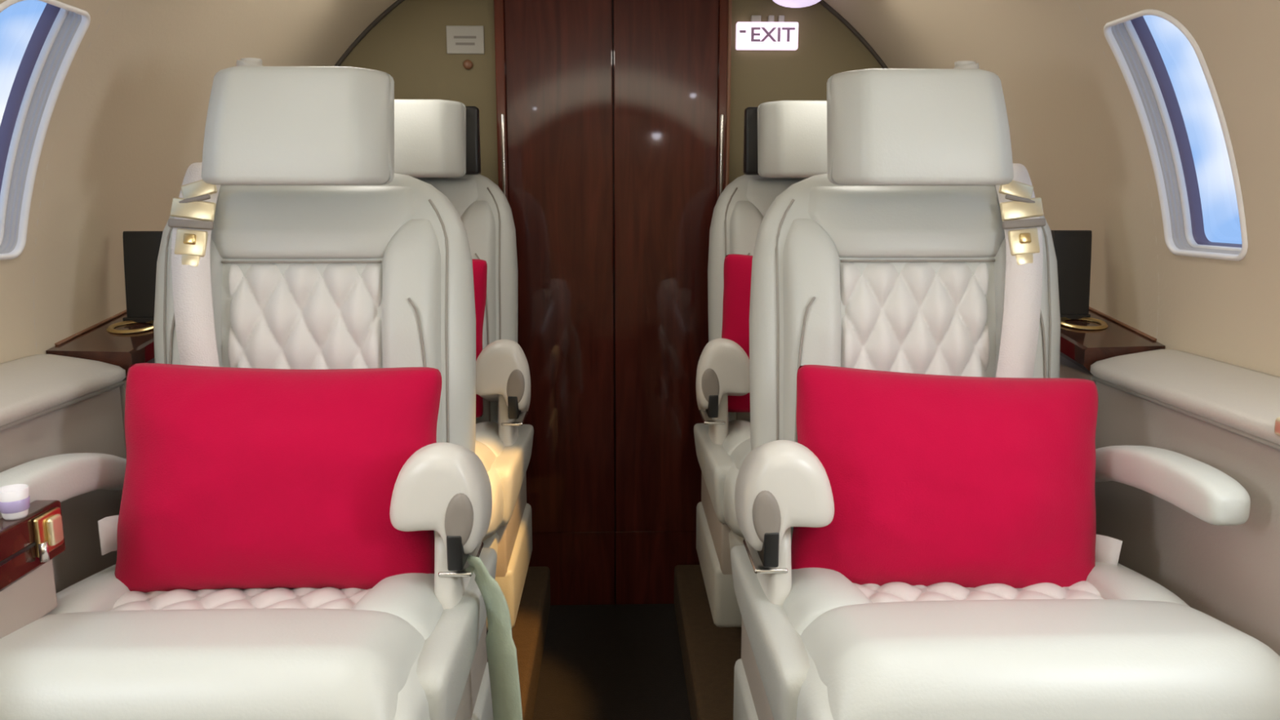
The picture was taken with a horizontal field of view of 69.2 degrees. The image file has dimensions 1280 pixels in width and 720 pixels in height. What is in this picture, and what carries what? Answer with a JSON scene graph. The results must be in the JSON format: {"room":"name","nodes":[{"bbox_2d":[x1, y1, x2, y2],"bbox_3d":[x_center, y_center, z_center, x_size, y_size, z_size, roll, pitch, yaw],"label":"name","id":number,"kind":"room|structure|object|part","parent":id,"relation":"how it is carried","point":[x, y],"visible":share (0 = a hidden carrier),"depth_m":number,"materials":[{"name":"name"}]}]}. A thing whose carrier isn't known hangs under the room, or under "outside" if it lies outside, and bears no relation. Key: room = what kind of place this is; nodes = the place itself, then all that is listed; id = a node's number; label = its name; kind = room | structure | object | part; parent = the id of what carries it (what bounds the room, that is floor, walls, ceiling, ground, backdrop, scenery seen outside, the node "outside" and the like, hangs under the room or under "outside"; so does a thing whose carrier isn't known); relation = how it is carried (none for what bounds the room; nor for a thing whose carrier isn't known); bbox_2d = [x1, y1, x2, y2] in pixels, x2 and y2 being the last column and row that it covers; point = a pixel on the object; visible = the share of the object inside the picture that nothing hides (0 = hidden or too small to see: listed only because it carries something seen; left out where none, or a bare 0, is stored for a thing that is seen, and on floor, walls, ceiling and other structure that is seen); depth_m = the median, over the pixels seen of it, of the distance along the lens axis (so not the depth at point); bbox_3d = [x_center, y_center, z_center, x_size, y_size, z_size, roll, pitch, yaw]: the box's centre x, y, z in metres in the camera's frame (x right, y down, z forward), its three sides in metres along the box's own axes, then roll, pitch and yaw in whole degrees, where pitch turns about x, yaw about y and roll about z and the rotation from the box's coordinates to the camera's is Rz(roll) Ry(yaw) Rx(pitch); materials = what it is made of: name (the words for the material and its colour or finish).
{"room":"aircraft cabin","nodes":[
{"label":"aircraft cabin","id":0,"kind":"room"},
{"bbox_2d":[0,0,396,363],"bbox_3d":[-0.448,-0.184,-0.110,0.900,0.931,5.070,0,10,-2],"label":"wall","id":1,"kind":"structure","parent":0,"point":[130,126],"depth_m":1.57,"materials":[{"name":"beige plastic"}]},
{"bbox_2d":[0,0,90,260],"bbox_3d":[-0.880,-0.319,1.262,0.193,0.372,0.207,0,10,-2],"label":"window","id":2,"kind":"structure","parent":1,"relation":"in","point":[60,28],"depth_m":1.35,"materials":[{"name":"white plastic"}]},
{"bbox_3d":[-0.885,-0.321,1.261,0.148,0.352,0.193,0,10,-2],"label":"frame","id":3,"kind":"part","parent":2,"relation":"part of","materials":[{"name":"white plastic"}]},
{"bbox_2d":[486,566,550,719],"bbox_3d":[-0.569,1.060,0.091,0.778,0.120,5.050,0,10,-2],"label":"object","id":4,"kind":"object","parent":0,"point":[529,630],"depth_m":2.21,"materials":[{"name":"brown wood"}]},
{"bbox_2d":[0,354,126,593],"bbox_3d":[-0.817,0.705,-0.450,0.132,0.764,4.018,0,10,-2],"label":"ledge","id":5,"kind":"object","parent":4,"relation":"on","point":[51,405],"visible":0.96,"depth_m":1.34,"materials":[{"name":"leather"}]},
{"bbox_2d":[45,309,154,454],"bbox_3d":[-0.888,0.258,2.006,0.136,0.808,0.968,0,10,-2],"label":"side table","id":6,"kind":"object","parent":4,"relation":"on","point":[113,340],"visible":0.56,"depth_m":1.51,"materials":[{"name":"brown wood"}]},
{"bbox_3d":[-0.886,-0.091,1.945,0.132,0.093,0.968,0,10,-2],"label":"shelf","id":7,"kind":"part","parent":6,"relation":"part of","materials":[{"name":"brown wood"}]},
{"bbox_2d":[122,231,163,323],"bbox_3d":[-0.871,-0.146,1.636,0.080,0.160,0.032,0,10,-2],"label":"monitor","id":8,"kind":"object","parent":6,"relation":"on","point":[140,248],"visible":0.54,"depth_m":1.62,"materials":[{"name":"black plastic"}]},
{"bbox_2d":[0,57,497,719],"bbox_3d":[-0.506,0.193,1.275,0.600,1.242,0.790,0,10,-2],"label":"seat","id":9,"kind":"object","parent":4,"relation":"on","point":[295,241],"visible":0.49,"depth_m":1.33,"materials":[{"name":"beige leather"}]},
{"bbox_2d":[0,500,65,638],"bbox_3d":[-0.703,0.289,0.817,0.045,0.132,0.650,0,10,-2],"label":"folding table","id":10,"kind":"object","parent":9,"relation":"attached to","point":[28,544],"visible":1,"depth_m":1.07,"materials":[{"name":"wood"}]},
{"bbox_2d":[0,484,30,520],"bbox_3d":[-0.714,0.163,1.059,0.032,0.035,0.032,0,10,-2],"label":"cup","id":11,"kind":"object","parent":10,"relation":"on","point":[15,499],"visible":1,"depth_m":1.05,"materials":[{"name":"white ceramic"}]},
{"bbox_3d":[-0.698,0.203,1.096,0.006,0.047,0.048,0,10,-2],"label":"latch plate","id":12,"kind":"part","parent":10,"relation":"part of","materials":[{"name":"gold metal"}]},
{"bbox_3d":[-0.768,0.169,1.263,0.070,0.108,0.427,0,10,-2],"label":"wall armrest","id":13,"kind":"part","parent":9,"relation":"part of","materials":[{"name":"beige leather"}]},
{"bbox_3d":[-0.689,-0.267,1.450,0.058,0.038,0.011,0,10,-2],"label":"buckle plate","id":14,"kind":"part","parent":9,"relation":"part of","materials":[{"name":"gold metal"}]},
{"bbox_3d":[-0.524,0.315,1.296,0.390,0.049,0.285,0,10,-2],"label":"quilted cushion panel","id":15,"kind":"part","parent":9,"relation":"part of","materials":[{"name":"leather"}]},
{"bbox_3d":[-0.601,-0.450,1.428,0.043,0.028,0.043,0,10,-2],"label":"headrest knob","id":16,"kind":"part","parent":9,"relation":"part of","materials":[{"name":"white leather"}]},
{"bbox_2d":[97,363,441,592],"bbox_3d":[-0.505,0.165,1.295,0.454,0.315,0.194,-1,10,-6],"label":"throw pillow","id":17,"kind":"object","parent":9,"relation":"on","point":[235,477],"visible":0.89,"depth_m":1.23,"materials":[{"name":"red fabric"}]},
{"bbox_2d":[144,589,430,719],"bbox_3d":[-0.521,0.394,1.202,0.564,0.194,0.578,0,10,-2],"label":"seat cushion","id":18,"kind":"object","parent":9,"relation":"on","point":[394,684],"depth_m":1.00,"materials":[{"name":"beige leather"}]},
{"bbox_3d":[-0.524,0.081,1.462,0.240,0.462,0.090,0,10,-2],"label":"quilted panel","id":19,"kind":"part","parent":9,"relation":"part of","materials":[{"name":"leather"}]},
{"bbox_3d":[-0.531,-0.220,1.478,0.351,0.118,0.083,0,10,-2],"label":"panel","id":20,"kind":"part","parent":9,"relation":"part of","materials":[{"name":"beige leather"}]},
{"bbox_3d":[-0.531,0.050,1.530,0.516,0.720,0.237,0,10,-2],"label":"backrest","id":21,"kind":"part","parent":9,"relation":"part of","materials":[{"name":"beige leather"}]},
{"bbox_3d":[-0.275,0.196,1.355,0.130,0.226,0.342,0,10,-2],"label":"aisle armrest","id":22,"kind":"part","parent":9,"relation":"part of","materials":[{"name":"white leather"}]},
{"bbox_3d":[-0.262,0.317,1.296,0.036,0.215,0.140,0,10,-2],"label":"armrest post","id":23,"kind":"part","parent":9,"relation":"part of","materials":[{"name":"white leather"}]},
{"bbox_2d":[466,555,522,719],"bbox_3d":[-0.198,0.411,1.277,0.058,0.310,0.059,6,12,32],"label":"strap","id":24,"kind":"object","parent":9,"relation":"hanging from","point":[501,651],"visible":0.98,"depth_m":1.28,"materials":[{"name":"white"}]},
{"bbox_2d":[394,99,533,631],"bbox_3d":[-0.529,0.043,1.979,0.598,1.242,0.790,0,10,-2],"label":"seat","id":25,"kind":"object","parent":4,"relation":"on","point":[437,142],"visible":0.16,"depth_m":2.04,"materials":[{"name":"white leather"}]},
{"bbox_3d":[-0.553,-0.370,2.183,0.351,0.118,0.083,0,10,-2],"label":"panel","id":26,"kind":"part","parent":25,"relation":"part of","materials":[{"name":"beige leather"}]},
{"bbox_2d":[471,258,487,417],"bbox_3d":[-0.557,-0.053,2.039,0.436,0.358,0.133,0,10,2],"label":"throw pillow","id":27,"kind":"object","parent":25,"relation":"on","point":[479,266],"visible":0.02,"depth_m":2.04,"materials":[{"name":"red fabric"}]},
{"bbox_3d":[-0.553,-0.100,2.235,0.516,0.720,0.237,0,10,-2],"label":"backrest","id":28,"kind":"part","parent":25,"relation":"part of","materials":[{"name":"beige leather"}]},
{"bbox_3d":[-0.544,0.459,1.983,0.536,0.325,0.600,0,10,-2],"label":"seat","id":29,"kind":"part","parent":25,"relation":"part of","materials":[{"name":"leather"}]},
{"bbox_2d":[481,460,503,541],"bbox_3d":[-0.543,0.244,1.906,0.564,0.194,0.578,0,10,-2],"label":"seat cushion","id":30,"kind":"object","parent":25,"relation":"on","point":[495,468],"depth_m":1.70,"materials":[{"name":"beige leather"}]},
{"bbox_3d":[-0.297,0.046,2.059,0.130,0.226,0.342,0,10,-2],"label":"aisle armrest","id":31,"kind":"part","parent":25,"relation":"part of","materials":[{"name":"white leather"}]},
{"bbox_3d":[-0.284,0.166,2.000,0.036,0.215,0.140,0,10,-2],"label":"armrest post","id":32,"kind":"part","parent":25,"relation":"part of","materials":[{"name":"white leather"}]},
{"bbox_2d":[340,0,882,185],"bbox_3d":[-0.068,-0.204,2.475,2.000,1.800,0.050,0,10,-2],"label":"wall","id":33,"kind":"structure","parent":0,"point":[408,44],"depth_m":2.35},
{"bbox_2d":[333,0,404,66],"bbox_3d":[-0.647,-0.647,2.353,0.640,0.786,0.013,0,10,-2],"label":"trim","id":34,"kind":"structure","parent":33,"relation":"attached to","point":[383,15],"depth_m":2.32,"materials":[{"name":"brown"}]},
{"bbox_2d":[445,25,484,53],"bbox_3d":[-0.439,-0.805,2.333,0.094,0.068,0.006,0,10,-2],"label":"placard","id":35,"kind":"object","parent":33,"relation":"attached to","point":[460,39],"visible":1,"depth_m":2.33,"materials":[{"name":"beige plastic"}]},
{"bbox_2d":[462,59,472,69],"bbox_3d":[-0.434,-0.745,2.341,0.024,0.024,0.010,0,10,-2],"label":"button","id":36,"kind":"object","parent":33,"relation":"attached to","point":[468,64],"visible":1,"depth_m":2.34,"materials":[{"name":"brown plastic"}]},
{"bbox_2d":[493,0,732,604],"bbox_3d":[-0.069,-0.197,2.463,0.597,1.790,0.076,0,10,-2],"label":"door","id":37,"kind":"structure","parent":33,"relation":"in","point":[613,116],"depth_m":2.44,"materials":[{"name":"brown wood"}]},
{"bbox_3d":[-0.353,-0.168,2.454,0.024,1.735,0.048,0,10,-2],"label":"frame","id":38,"kind":"part","parent":37,"relation":"part of","materials":[{"name":"brown wood"}]},
{"bbox_3d":[-0.206,0.580,2.598,0.271,0.213,0.028,0,10,-2],"label":"kick panel","id":39,"kind":"part","parent":37,"relation":"part of","materials":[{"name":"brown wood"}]},
{"bbox_3d":[0.066,0.579,2.605,0.268,0.213,0.028,0,10,-2],"label":"kick panel","id":40,"kind":"part","parent":37,"relation":"part of","materials":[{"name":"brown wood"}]},
{"bbox_3d":[0.211,-0.170,2.470,0.023,1.735,0.048,0,10,-2],"label":"frame","id":41,"kind":"part","parent":37,"relation":"part of","materials":[{"name":"brown wood"}]},
{"bbox_2d":[735,15,798,50],"bbox_3d":[0.321,-0.826,2.342,0.156,0.083,0.023,0,10,-2],"label":"exit sign","id":42,"kind":"object","parent":33,"relation":"attached to","point":[771,35],"visible":1,"depth_m":2.33,"materials":[{"name":"white plastic"}]},
{"bbox_2d":[818,0,888,68],"bbox_3d":[0.512,-0.652,2.385,0.640,0.786,0.013,0,10,-2],"label":"trim","id":43,"kind":"structure","parent":33,"relation":"attached to","point":[822,2],"depth_m":2.35,"materials":[{"name":"brown"}]},
{"bbox_2d":[532,600,691,719],"bbox_3d":[0.001,1.131,0.150,2.000,0.040,5.110,0,10,-2],"label":"floor","id":44,"kind":"structure","parent":0,"point":[615,661],"depth_m":2.27,"materials":[{"name":"carpet"}]},
{"bbox_2d":[674,564,741,719],"bbox_3d":[0.563,1.055,0.122,0.798,0.120,5.050,0,10,-2],"label":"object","id":45,"kind":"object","parent":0,"point":[710,653],"depth_m":2.11,"materials":[{"name":"brown wood"}]},
{"bbox_2d":[693,100,827,627],"bbox_3d":[0.415,0.038,2.005,0.598,1.242,0.790,0,10,-2],"label":"seat","id":46,"kind":"object","parent":45,"relation":"on","point":[785,141],"visible":0.14,"depth_m":2.06,"materials":[{"name":"white leather"}]},
{"bbox_3d":[0.170,0.164,2.013,0.036,0.215,0.140,0,10,-2],"label":"armrest post","id":47,"kind":"part","parent":46,"relation":"part of","materials":[{"name":"white leather"}]},
{"bbox_3d":[0.179,0.044,2.072,0.130,0.226,0.342,0,10,-2],"label":"aisle armrest","id":48,"kind":"part","parent":46,"relation":"part of","materials":[{"name":"white leather"}]},
{"bbox_2d":[723,455,745,538],"bbox_3d":[0.435,0.239,1.933,0.564,0.194,0.578,0,10,-2],"label":"seat cushion","id":49,"kind":"object","parent":46,"relation":"on","point":[732,464],"depth_m":1.72,"materials":[{"name":"beige leather"}]},
{"bbox_3d":[0.434,0.454,2.009,0.536,0.325,0.600,0,10,-2],"label":"seat","id":50,"kind":"part","parent":46,"relation":"part of","materials":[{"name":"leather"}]},
{"bbox_2d":[721,253,752,412],"bbox_3d":[0.392,-0.048,2.066,0.447,0.372,0.129,0,10,0],"label":"throw pillow","id":51,"kind":"object","parent":46,"relation":"on","point":[737,269],"visible":0.12,"depth_m":2.04,"materials":[{"name":"red fabric"}]},
{"bbox_3d":[0.424,-0.104,2.261,0.516,0.720,0.237,0,10,-2],"label":"backrest","id":52,"kind":"part","parent":46,"relation":"part of","materials":[{"name":"beige leather"}]},
{"bbox_3d":[0.424,-0.374,2.209,0.351,0.118,0.083,0,10,-2],"label":"panel","id":53,"kind":"part","parent":46,"relation":"part of","materials":[{"name":"beige leather"}]},
{"bbox_2d":[730,60,1279,719],"bbox_3d":[0.433,0.188,1.300,0.600,1.242,0.790,0,10,-2],"label":"seat","id":54,"kind":"object","parent":45,"relation":"on","point":[922,246],"visible":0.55,"depth_m":1.35,"materials":[{"name":"beige leather"}]},
{"bbox_3d":[0.189,0.314,1.308,0.036,0.215,0.140,0,10,-2],"label":"armrest post","id":55,"kind":"part","parent":54,"relation":"part of","materials":[{"name":"white leather"}]},
{"bbox_3d":[0.198,0.194,1.368,0.130,0.226,0.342,0,10,-2],"label":"aisle armrest","id":56,"kind":"part","parent":54,"relation":"part of","materials":[{"name":"white leather"}]},
{"bbox_3d":[0.443,0.046,1.557,0.516,0.720,0.237,0,10,-2],"label":"backrest","id":57,"kind":"part","parent":54,"relation":"part of","materials":[{"name":"beige leather"}]},
{"bbox_3d":[0.443,-0.224,1.505,0.351,0.118,0.083,0,10,-2],"label":"panel","id":58,"kind":"part","parent":54,"relation":"part of","materials":[{"name":"beige leather"}]},
{"bbox_3d":[0.439,0.077,1.488,0.240,0.462,0.090,0,10,-2],"label":"quilted panel","id":59,"kind":"part","parent":54,"relation":"part of","materials":[{"name":"leather"}]},
{"bbox_2d":[795,587,1071,719],"bbox_3d":[0.454,0.390,1.228,0.564,0.194,0.578,0,10,-2],"label":"seat cushion","id":60,"kind":"object","parent":54,"relation":"on","point":[833,682],"depth_m":0.98,"materials":[{"name":"beige leather"}]},
{"bbox_2d":[791,364,1122,588],"bbox_3d":[0.442,0.175,1.322,0.460,0.326,0.196,0,10,3],"label":"throw pillow","id":61,"kind":"object","parent":54,"relation":"on","point":[971,482],"visible":0.9,"depth_m":1.25,"materials":[{"name":"red fabric"}]},
{"bbox_3d":[0.513,-0.455,1.458,0.042,0.028,0.041,4,10,20],"label":"headrest knob","id":62,"kind":"part","parent":54,"relation":"part of","materials":[{"name":"white leather"}]},
{"bbox_3d":[0.451,0.310,1.323,0.390,0.049,0.285,0,10,-2],"label":"quilted cushion panel","id":63,"kind":"part","parent":54,"relation":"part of","materials":[{"name":"leather"}]},
{"bbox_3d":[0.602,-0.273,1.485,0.058,0.038,0.011,0,10,-2],"label":"buckle plate","id":64,"kind":"part","parent":54,"relation":"part of","materials":[{"name":"gold metal"}]},
{"bbox_3d":[0.695,0.162,1.303,0.070,0.108,0.427,0,10,-2],"label":"wall armrest","id":65,"kind":"part","parent":54,"relation":"part of","materials":[{"name":"beige leather"}]},
{"bbox_2d":[1059,306,1164,385],"bbox_3d":[0.780,0.250,2.051,0.136,0.808,0.968,0,10,-2],"label":"side table","id":66,"kind":"object","parent":45,"relation":"on","point":[1086,341],"visible":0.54,"depth_m":1.57,"materials":[{"name":"brown wood"}]},
{"bbox_2d":[1050,230,1092,319],"bbox_3d":[0.777,-0.154,1.680,0.076,0.160,0.032,0,10,-2],"label":"monitor","id":67,"kind":"object","parent":66,"relation":"on","point":[1073,248],"visible":0.59,"depth_m":1.67,"materials":[{"name":"black plastic"}]},
{"bbox_2d":[1089,349,1279,655],"bbox_3d":[0.844,0.697,-0.405,0.138,0.764,4.018,0,10,-2],"label":"ledge","id":68,"kind":"object","parent":45,"relation":"on","point":[1224,416],"visible":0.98,"depth_m":1.25,"materials":[{"name":"leather"}]},
{"bbox_2d":[823,0,1279,377],"bbox_3d":[0.452,-0.188,-0.086,0.900,0.931,5.070,0,10,-2],"label":"wall","id":69,"kind":"structure","parent":0,"point":[1075,126],"depth_m":1.53,"materials":[{"name":"beige plastic"}]},
{"bbox_2d":[772,0,821,8],"bbox_3d":[0.383,-0.919,2.248,0.152,0.120,0.152,0,10,-2],"label":"ceiling light","id":70,"kind":"object","parent":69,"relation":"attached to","point":[788,3],"visible":1,"depth_m":2.24,"materials":[{"name":"white"}]},
{"bbox_2d":[1103,8,1248,261],"bbox_3d":[0.805,-0.336,1.361,0.193,0.372,0.195,0,10,-2],"label":"window","id":71,"kind":"structure","parent":69,"relation":"in","point":[1133,46],"depth_m":1.44,"materials":[{"name":"white plastic"}]}
]}

